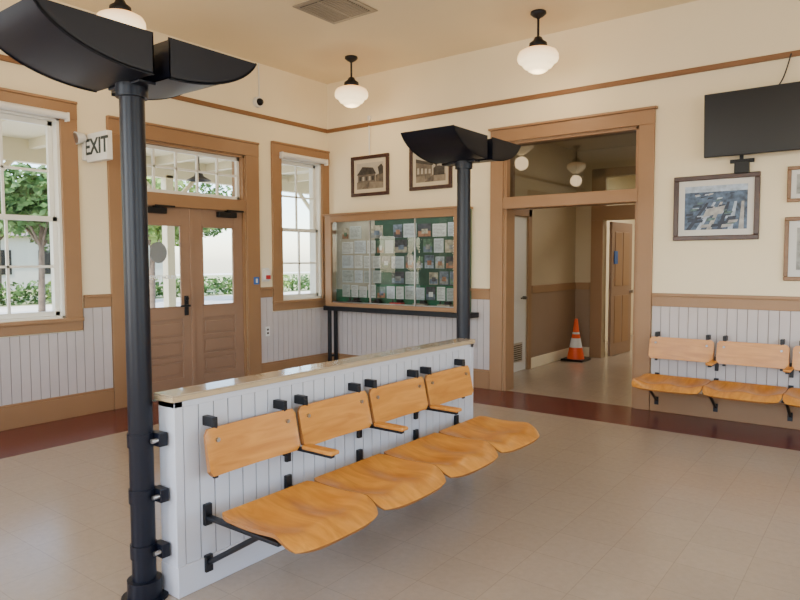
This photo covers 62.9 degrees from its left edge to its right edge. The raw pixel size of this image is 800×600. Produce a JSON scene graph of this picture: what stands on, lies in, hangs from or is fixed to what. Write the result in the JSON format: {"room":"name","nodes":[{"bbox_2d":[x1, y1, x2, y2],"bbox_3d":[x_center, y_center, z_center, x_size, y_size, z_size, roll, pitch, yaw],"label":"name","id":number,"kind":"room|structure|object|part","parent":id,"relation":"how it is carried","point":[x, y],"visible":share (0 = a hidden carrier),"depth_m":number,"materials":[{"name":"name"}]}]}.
{"room":"railway station","nodes":[
{"label":"railway station","id":0,"kind":"room"},
{"bbox_2d":[0,0,326,364],"bbox_3d":[-3.792,-0.789,5.588,0.200,3.935,9.400,2,4,37],"label":"wall","id":1,"kind":"structure","parent":0,"point":[285,95],"depth_m":7.37,"materials":[{"name":"beige paint"}]},
{"bbox_2d":[0,54,23,65],"bbox_3d":[-3.441,-2.122,5.788,0.030,0.053,0.189,2,4,37],"label":"trim","id":2,"kind":"structure","parent":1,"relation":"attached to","point":[5,58],"depth_m":5.76,"materials":[{"name":"brown wood"}]},
{"bbox_2d":[0,87,83,336],"bbox_3d":[-3.657,-0.761,5.694,0.290,2.185,1.670,2,4,37],"label":"window","id":3,"kind":"structure","parent":1,"relation":"in","point":[58,116],"depth_m":6.18,"materials":[{"name":"beige paint"}]},
{"bbox_2d":[73,130,112,162],"bbox_3d":[-2.904,-1.461,6.195,0.461,0.279,0.197,2,4,37],"label":"exit sign","id":4,"kind":"object","parent":1,"relation":"attached to","point":[97,146],"visible":1,"depth_m":6.20,"materials":[{"name":"white plastic"}]},
{"bbox_2d":[0,353,327,430],"bbox_3d":[-3.762,1.072,5.541,0.028,0.225,9.180,2,4,37],"label":"baseboard","id":5,"kind":"structure","parent":1,"relation":"attached to","point":[18,415],"depth_m":6.28,"materials":[{"name":"beige paint"}]},
{"bbox_2d":[0,297,327,405],"bbox_3d":[-3.768,0.550,5.516,0.014,0.830,9.185,2,4,37],"label":"wainscot","id":6,"kind":"structure","parent":1,"relation":"attached to","point":[41,366],"depth_m":6.41,"materials":[{"name":"white wood"}]},
{"bbox_2d":[265,326,269,335],"bbox_3d":[-1.673,0.396,8.269,0.010,0.120,0.070,2,4,37],"label":"wall outlet","id":7,"kind":"object","parent":6,"relation":"attached to","point":[267,329],"visible":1,"depth_m":8.26,"materials":[{"name":"white plastic"}]},
{"bbox_2d":[83,287,272,307],"bbox_3d":[-4.072,0.097,5.062,0.045,0.130,8.140,2,4,37],"label":"trim","id":8,"kind":"structure","parent":1,"relation":"attached to","point":[96,300],"depth_m":6.51,"materials":[{"name":"beige paint"}]},
{"bbox_2d":[106,115,261,408],"bbox_3d":[-2.399,-0.410,7.407,0.260,2.955,1.940,2,4,37],"label":"door","id":9,"kind":"structure","parent":1,"relation":"in","point":[194,342],"depth_m":7.43,"materials":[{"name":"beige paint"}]},
{"bbox_2d":[254,277,258,283],"bbox_3d":[-1.771,-0.238,8.072,0.012,0.090,0.080,2,4,37],"label":"accessibility sign","id":10,"kind":"object","parent":9,"relation":"attached to","point":[256,279],"visible":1,"depth_m":8.06,"materials":[{"name":"blue plastic"}]},
{"bbox_2d":[171,96,326,132],"bbox_3d":[-1.749,-2.260,8.025,0.030,0.054,2.418,2,4,37],"label":"trim","id":11,"kind":"structure","parent":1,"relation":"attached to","point":[181,98],"depth_m":7.88,"materials":[{"name":"brown wood"}]},
{"bbox_2d":[253,63,263,107],"bbox_3d":[-1.719,-2.630,7.987,0.100,0.545,0.130,2,4,37],"label":"security camera","id":12,"kind":"object","parent":1,"relation":"attached to","point":[258,102],"visible":1,"depth_m":7.99,"materials":[{"name":"white plastic"}]},
{"bbox_2d":[262,268,270,281],"bbox_3d":[-1.671,-0.317,8.211,0.062,0.170,0.120,2,4,37],"label":"alarm pull station","id":13,"kind":"object","parent":1,"relation":"attached to","point":[266,276],"visible":1,"depth_m":8.19,"materials":[{"name":"white plastic"}]},
{"bbox_2d":[271,141,329,310],"bbox_3d":[-1.359,-0.957,8.733,0.290,2.145,1.039,2,4,37],"label":"window","id":14,"kind":"structure","parent":1,"relation":"in","point":[316,160],"depth_m":8.75,"materials":[{"name":"beige paint"}]},
{"bbox_2d":[154,338,474,598],"bbox_3d":[-0.269,0.811,3.938,0.143,0.916,2.580,2,4,37],"label":"wall","id":15,"kind":"structure","parent":0,"point":[183,467],"depth_m":3.21,"materials":[{"name":"grey wood"}]},
{"bbox_2d":[202,359,538,572],"bbox_3d":[0.024,0.850,3.664,0.680,0.730,2.290,2,4,37],"label":"bench","id":16,"kind":"object","parent":15,"relation":"attached to","point":[307,516],"visible":1,"depth_m":3.36,"materials":[{"name":"brown wood"}]},
{"bbox_2d":[57,0,697,83],"bbox_3d":[0.054,-2.659,2.440,10.000,0.150,9.600,2,4,37],"label":"ceiling","id":17,"kind":"structure","parent":0,"point":[276,34],"depth_m":6.80,"materials":[{"name":"paint"}]},
{"bbox_2d":[96,0,145,29],"bbox_3d":[-2.346,-2.460,5.484,0.400,0.595,0.400,2,4,37],"label":"pendant lamp","id":18,"kind":"object","parent":17,"relation":"hanging from","point":[119,11],"visible":0.51,"depth_m":5.36,"materials":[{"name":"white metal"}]},
{"bbox_2d":[292,0,377,23],"bbox_3d":[-0.621,-2.798,6.293,0.580,0.023,0.580,2,4,37],"label":"ceiling vent","id":19,"kind":"object","parent":17,"relation":"in","point":[331,11],"depth_m":6.28,"materials":[{"name":"beige metal"}]},
{"bbox_2d":[335,55,367,107],"bbox_3d":[-0.581,-2.603,7.819,0.400,0.595,0.400,2,4,37],"label":"pendant lamp","id":20,"kind":"object","parent":17,"relation":"hanging from","point":[351,95],"visible":1,"depth_m":7.73,"materials":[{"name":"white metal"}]},
{"bbox_2d":[517,9,558,73],"bbox_3d":[1.356,-2.525,6.421,0.400,0.595,0.400,2,4,37],"label":"pendant lamp","id":21,"kind":"object","parent":17,"relation":"hanging from","point":[537,58],"visible":1,"depth_m":6.33,"materials":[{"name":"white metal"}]},
{"bbox_2d":[0,334,799,599],"bbox_3d":[2.233,1.218,5.548,10.000,0.100,16.800,2,4,37],"label":"floor","id":22,"kind":"structure","parent":0,"point":[612,499],"depth_m":3.80,"materials":[{"name":"tile"}]},
{"bbox_2d":[0,0,256,599],"bbox_3d":[-1.145,0.122,2.858,0.450,2.424,1.000,2,4,37],"label":"uplight torchiere","id":23,"kind":"object","parent":22,"relation":"on","point":[64,44],"visible":1,"depth_m":2.78,"materials":[{"name":"black paint"}]},
{"bbox_2d":[323,206,478,360],"bbox_3d":[-0.049,-0.056,8.268,2.300,2.135,0.250,2,4,37],"label":"display case","id":24,"kind":"object","parent":22,"relation":"on","point":[401,261],"visible":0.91,"depth_m":8.35,"materials":[{"name":"beige paint"}]},
{"bbox_2d":[401,125,520,338],"bbox_3d":[0.488,-0.011,5.035,0.450,2.424,1.000,2,4,37],"label":"uplight torchiere","id":25,"kind":"object","parent":22,"relation":"on","point":[451,145],"visible":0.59,"depth_m":4.93,"materials":[{"name":"black paint"}]},
{"bbox_2d":[561,319,590,362],"bbox_3d":[2.653,0.595,9.862,0.340,0.632,0.340,2,4,37],"label":"traffic cone","id":26,"kind":"object","parent":22,"relation":"on","point":[575,353],"visible":1,"depth_m":9.80,"materials":[{"name":"orange plastic"}]},
{"bbox_2d":[515,207,575,369],"bbox_3d":[1.780,-0.648,9.166,0.200,3.200,3.000,2,4,37],"label":"wall","id":27,"kind":"structure","parent":0,"point":[553,229],"depth_m":9.61,"materials":[{"name":"paint"}]},
{"bbox_2d":[514,216,526,371],"bbox_3d":[1.501,-0.071,8.658,0.085,2.090,0.780,2,4,37],"label":"hall door","id":28,"kind":"structure","parent":27,"relation":"in","point":[520,297],"depth_m":8.81,"materials":[{"name":"white wood"}]},
{"bbox_2d":[531,289,589,357],"bbox_3d":[1.962,0.358,9.089,0.250,0.900,3.000,2,4,37],"label":"wainscot","id":29,"kind":"structure","parent":27,"relation":"attached to","point":[553,314],"depth_m":9.81,"materials":[{"name":"paint"}]},
{"bbox_2d":[515,205,634,369],"bbox_3d":[2.579,-0.479,8.823,1.500,2.900,2.600,2,4,37],"label":"trim","id":30,"kind":"structure","parent":27,"relation":"attached to","point":[599,213],"depth_m":10.00,"materials":[{"name":"beige paint"}]},
{"bbox_2d":[327,0,799,390],"bbox_3d":[2.890,-0.849,6.305,9.600,3.935,0.200,2,4,37],"label":"wall","id":31,"kind":"structure","parent":0,"point":[698,33],"depth_m":6.46,"materials":[{"name":"beige paint"}]},
{"bbox_2d":[367,115,370,154],"bbox_3d":[-0.401,-2.154,8.566,0.040,0.510,0.035,2,4,37],"label":"conduit","id":32,"kind":"object","parent":31,"relation":"attached to","point":[369,116],"visible":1,"depth_m":8.55,"materials":[{"name":"white plastic"}]},
{"bbox_2d":[351,153,388,196],"bbox_3d":[-0.398,-1.635,8.598,0.640,0.530,0.030,2,4,37],"label":"photo","id":33,"kind":"object","parent":31,"relation":"attached to","point":[369,173],"visible":1,"depth_m":8.59,"materials":[{"name":"brown wood"}]},
{"bbox_2d":[409,149,452,190],"bbox_3d":[0.372,-1.623,8.016,0.630,0.530,0.030,2,4,37],"label":"photo","id":34,"kind":"object","parent":31,"relation":"attached to","point":[423,175],"visible":0.7,"depth_m":8.05,"materials":[{"name":"beige paper"}]},
{"bbox_2d":[327,50,799,132],"bbox_3d":[2.817,-2.164,6.136,9.600,0.050,0.030,2,4,37],"label":"trim","id":35,"kind":"structure","parent":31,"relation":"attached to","point":[795,53],"depth_m":6.76,"materials":[{"name":"brown wood"}]},
{"bbox_2d":[779,53,791,83],"bbox_3d":[3.354,-2.004,5.708,0.110,0.275,0.012,2,4,37],"label":"hanging cable","id":36,"kind":"object","parent":35,"relation":"hanging from","point":[790,53],"visible":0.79,"depth_m":5.69,"materials":[{"name":"black plastic"}]},
{"bbox_2d":[332,353,799,429],"bbox_3d":[2.826,1.008,6.324,9.600,0.225,0.028,2,4,37],"label":"baseboard","id":37,"kind":"structure","parent":31,"relation":"attached to","point":[699,405],"depth_m":6.17,"materials":[{"name":"beige paint"}]},
{"bbox_2d":[332,299,799,401],"bbox_3d":[2.835,0.486,6.294,9.585,0.830,0.014,2,4,37],"label":"wainscot","id":38,"kind":"structure","parent":31,"relation":"attached to","point":[359,333],"depth_m":6.40,"materials":[{"name":"white wood"}]},
{"bbox_2d":[488,105,657,409],"bbox_3d":[1.828,-0.428,7.097,1.860,3.005,0.260,2,4,37],"label":"door frame","id":39,"kind":"structure","parent":31,"relation":"in","point":[614,166],"depth_m":6.97,"materials":[{"name":"brown paint"}]},
{"bbox_2d":[471,288,799,311],"bbox_3d":[2.819,0.008,6.258,9.600,0.130,0.045,2,4,37],"label":"trim","id":40,"kind":"structure","parent":31,"relation":"attached to","point":[747,302],"depth_m":6.11,"materials":[{"name":"beige paint"}]},
{"bbox_2d":[632,331,799,420],"bbox_3d":[3.274,0.730,5.540,2.441,0.730,0.680,2,4,37],"label":"bench","id":41,"kind":"object","parent":31,"relation":"attached to","point":[776,356],"visible":1,"depth_m":5.92,"materials":[{"name":"brown wood"}]},
{"bbox_2d":[673,171,760,240],"bbox_3d":[2.948,-0.866,6.115,0.740,0.610,0.030,2,4,37],"label":"photo","id":42,"kind":"object","parent":31,"relation":"attached to","point":[717,206],"visible":1,"depth_m":6.10,"materials":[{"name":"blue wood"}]},
{"bbox_2d":[730,155,754,173],"bbox_3d":[3.111,-1.237,5.944,0.200,0.170,0.068,2,4,37],"label":"cable box","id":43,"kind":"object","parent":31,"relation":"attached to","point":[741,165],"visible":0.98,"depth_m":5.92,"materials":[{"name":"black plastic"}]},
{"bbox_2d":[704,81,799,157],"bbox_3d":[3.277,-1.570,5.706,1.120,0.566,0.219,2,4,37],"label":"wall-mounted television","id":44,"kind":"object","parent":31,"relation":"attached to","point":[765,119],"visible":1,"depth_m":5.73,"materials":[{"name":"black plastic"}]},
{"bbox_2d":[783,217,799,280],"bbox_3d":[3.631,-0.443,5.624,0.570,0.560,0.030,2,4,37],"label":"framed document","id":45,"kind":"object","parent":31,"relation":"attached to","point":[791,262],"visible":1,"depth_m":5.76,"materials":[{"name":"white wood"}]},
{"bbox_2d":[787,166,799,201],"bbox_3d":[3.594,-1.008,5.618,0.460,0.310,0.030,2,4,37],"label":"framed certificate","id":46,"kind":"object","parent":31,"relation":"attached to","point":[793,178],"visible":1,"depth_m":5.73,"materials":[{"name":"brown wood"}]},
{"bbox_2d":[575,204,634,357],"bbox_3d":[3.686,-0.684,9.699,2.600,3.200,0.150,2,4,37],"label":"wall","id":47,"kind":"structure","parent":0,"point":[583,213],"depth_m":10.19,"materials":[{"name":"paint"}]},
{"bbox_2d":[608,222,632,355],"bbox_3d":[3.544,-0.182,10.440,0.100,2.090,0.800,3,4,41],"label":"hall door","id":48,"kind":"structure","parent":47,"relation":"in","point":[620,237],"depth_m":10.37,"materials":[{"name":"brown paint"}]},
{"bbox_2d":[605,204,634,341],"bbox_3d":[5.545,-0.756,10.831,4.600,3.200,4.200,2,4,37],"label":"door frame","id":49,"kind":"structure","parent":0,"point":[632,222],"depth_m":12.15,"materials":[{"name":"beige paint"}]},
{"label":"outside","id":50,"kind":"structure","parent":0,"visible":0},
{"bbox_2d":[0,272,309,313],"bbox_3d":[-29.013,-0.009,30.353,69.800,0.180,140.000,2,4,37],"label":"ground","id":51,"kind":"structure","parent":50,"point":[221,297],"depth_m":29.49,"materials":[{"name":"concrete"}]},
{"bbox_2d":[0,226,36,299],"bbox_3d":[-16.105,-2.611,26.241,5.175,5.502,5.302,2,4,37],"label":"street tree","id":52,"kind":"object","parent":51,"relation":"on","point":[9,234],"visible":0.02,"depth_m":26.25,"materials":[{"name":"green plant"}]},
{"bbox_2d":[0,162,49,311],"bbox_3d":[-9.775,-1.566,17.689,3.411,4.397,3.384,2,4,37],"label":"street tree","id":53,"kind":"object","parent":51,"relation":"on","point":[28,195],"visible":0.51,"depth_m":16.81,"materials":[{"name":"green plant"}]},
{"bbox_2d":[11,173,48,237],"bbox_3d":[-12.604,-2.227,24.331,4.130,4.945,4.147,2,4,37],"label":"street tree","id":54,"kind":"object","parent":51,"relation":"on","point":[36,229],"visible":0.02,"depth_m":24.12,"materials":[{"name":"green plant"}]},
{"bbox_2d":[24,229,49,252],"bbox_3d":[-14.096,-2.445,28.988,4.504,4.837,4.589,2,4,37],"label":"street tree","id":55,"kind":"object","parent":51,"relation":"on","point":[31,240],"visible":0.02,"depth_m":27.91,"materials":[{"name":"green plant"}]},
{"bbox_2d":[1,232,162,290],"bbox_3d":[-30.325,-2.717,34.944,11.000,4.750,35.000,2,4,37],"label":"building","id":56,"kind":"structure","parent":51,"relation":"on","point":[22,252],"depth_m":37.97,"materials":[{"name":"beige paint"}]},
{"bbox_2d":[0,274,309,304],"bbox_3d":[-15.134,-0.187,24.314,1.124,1.223,38.625,2,4,37],"label":"hedge","id":57,"kind":"object","parent":51,"relation":"on","point":[218,286],"visible":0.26,"depth_m":29.82,"materials":[{"name":"green plant"}]},
{"bbox_2d":[2,119,308,306],"bbox_3d":[-4.244,-0.503,7.830,3.200,3.400,22.000,2,4,37],"label":"porch roof","id":58,"kind":"object","parent":51,"relation":"on","point":[202,178],"depth_m":10.53,"materials":[{"name":"white paint"}]},
{"bbox_3d":[-4.244,-0.503,7.830,3.200,3.400,22.000,2,4,37],"label":"porch canopy","id":59,"kind":"part","parent":58,"relation":"part of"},
{"bbox_2d":[147,177,213,307],"bbox_3d":[-6.793,-1.588,17.697,3.353,4.425,3.448,2,4,37],"label":"street tree","id":60,"kind":"object","parent":51,"relation":"on","point":[154,231],"visible":0.06,"depth_m":17.62,"materials":[{"name":"green plant"}]},
{"bbox_2d":[176,183,231,241],"bbox_3d":[-8.620,-2.440,27.075,4.249,5.024,4.336,2,4,37],"label":"street tree","id":61,"kind":"object","parent":51,"relation":"on","point":[215,231],"visible":0.04,"depth_m":26.76,"materials":[{"name":"green plant"}]}
]}

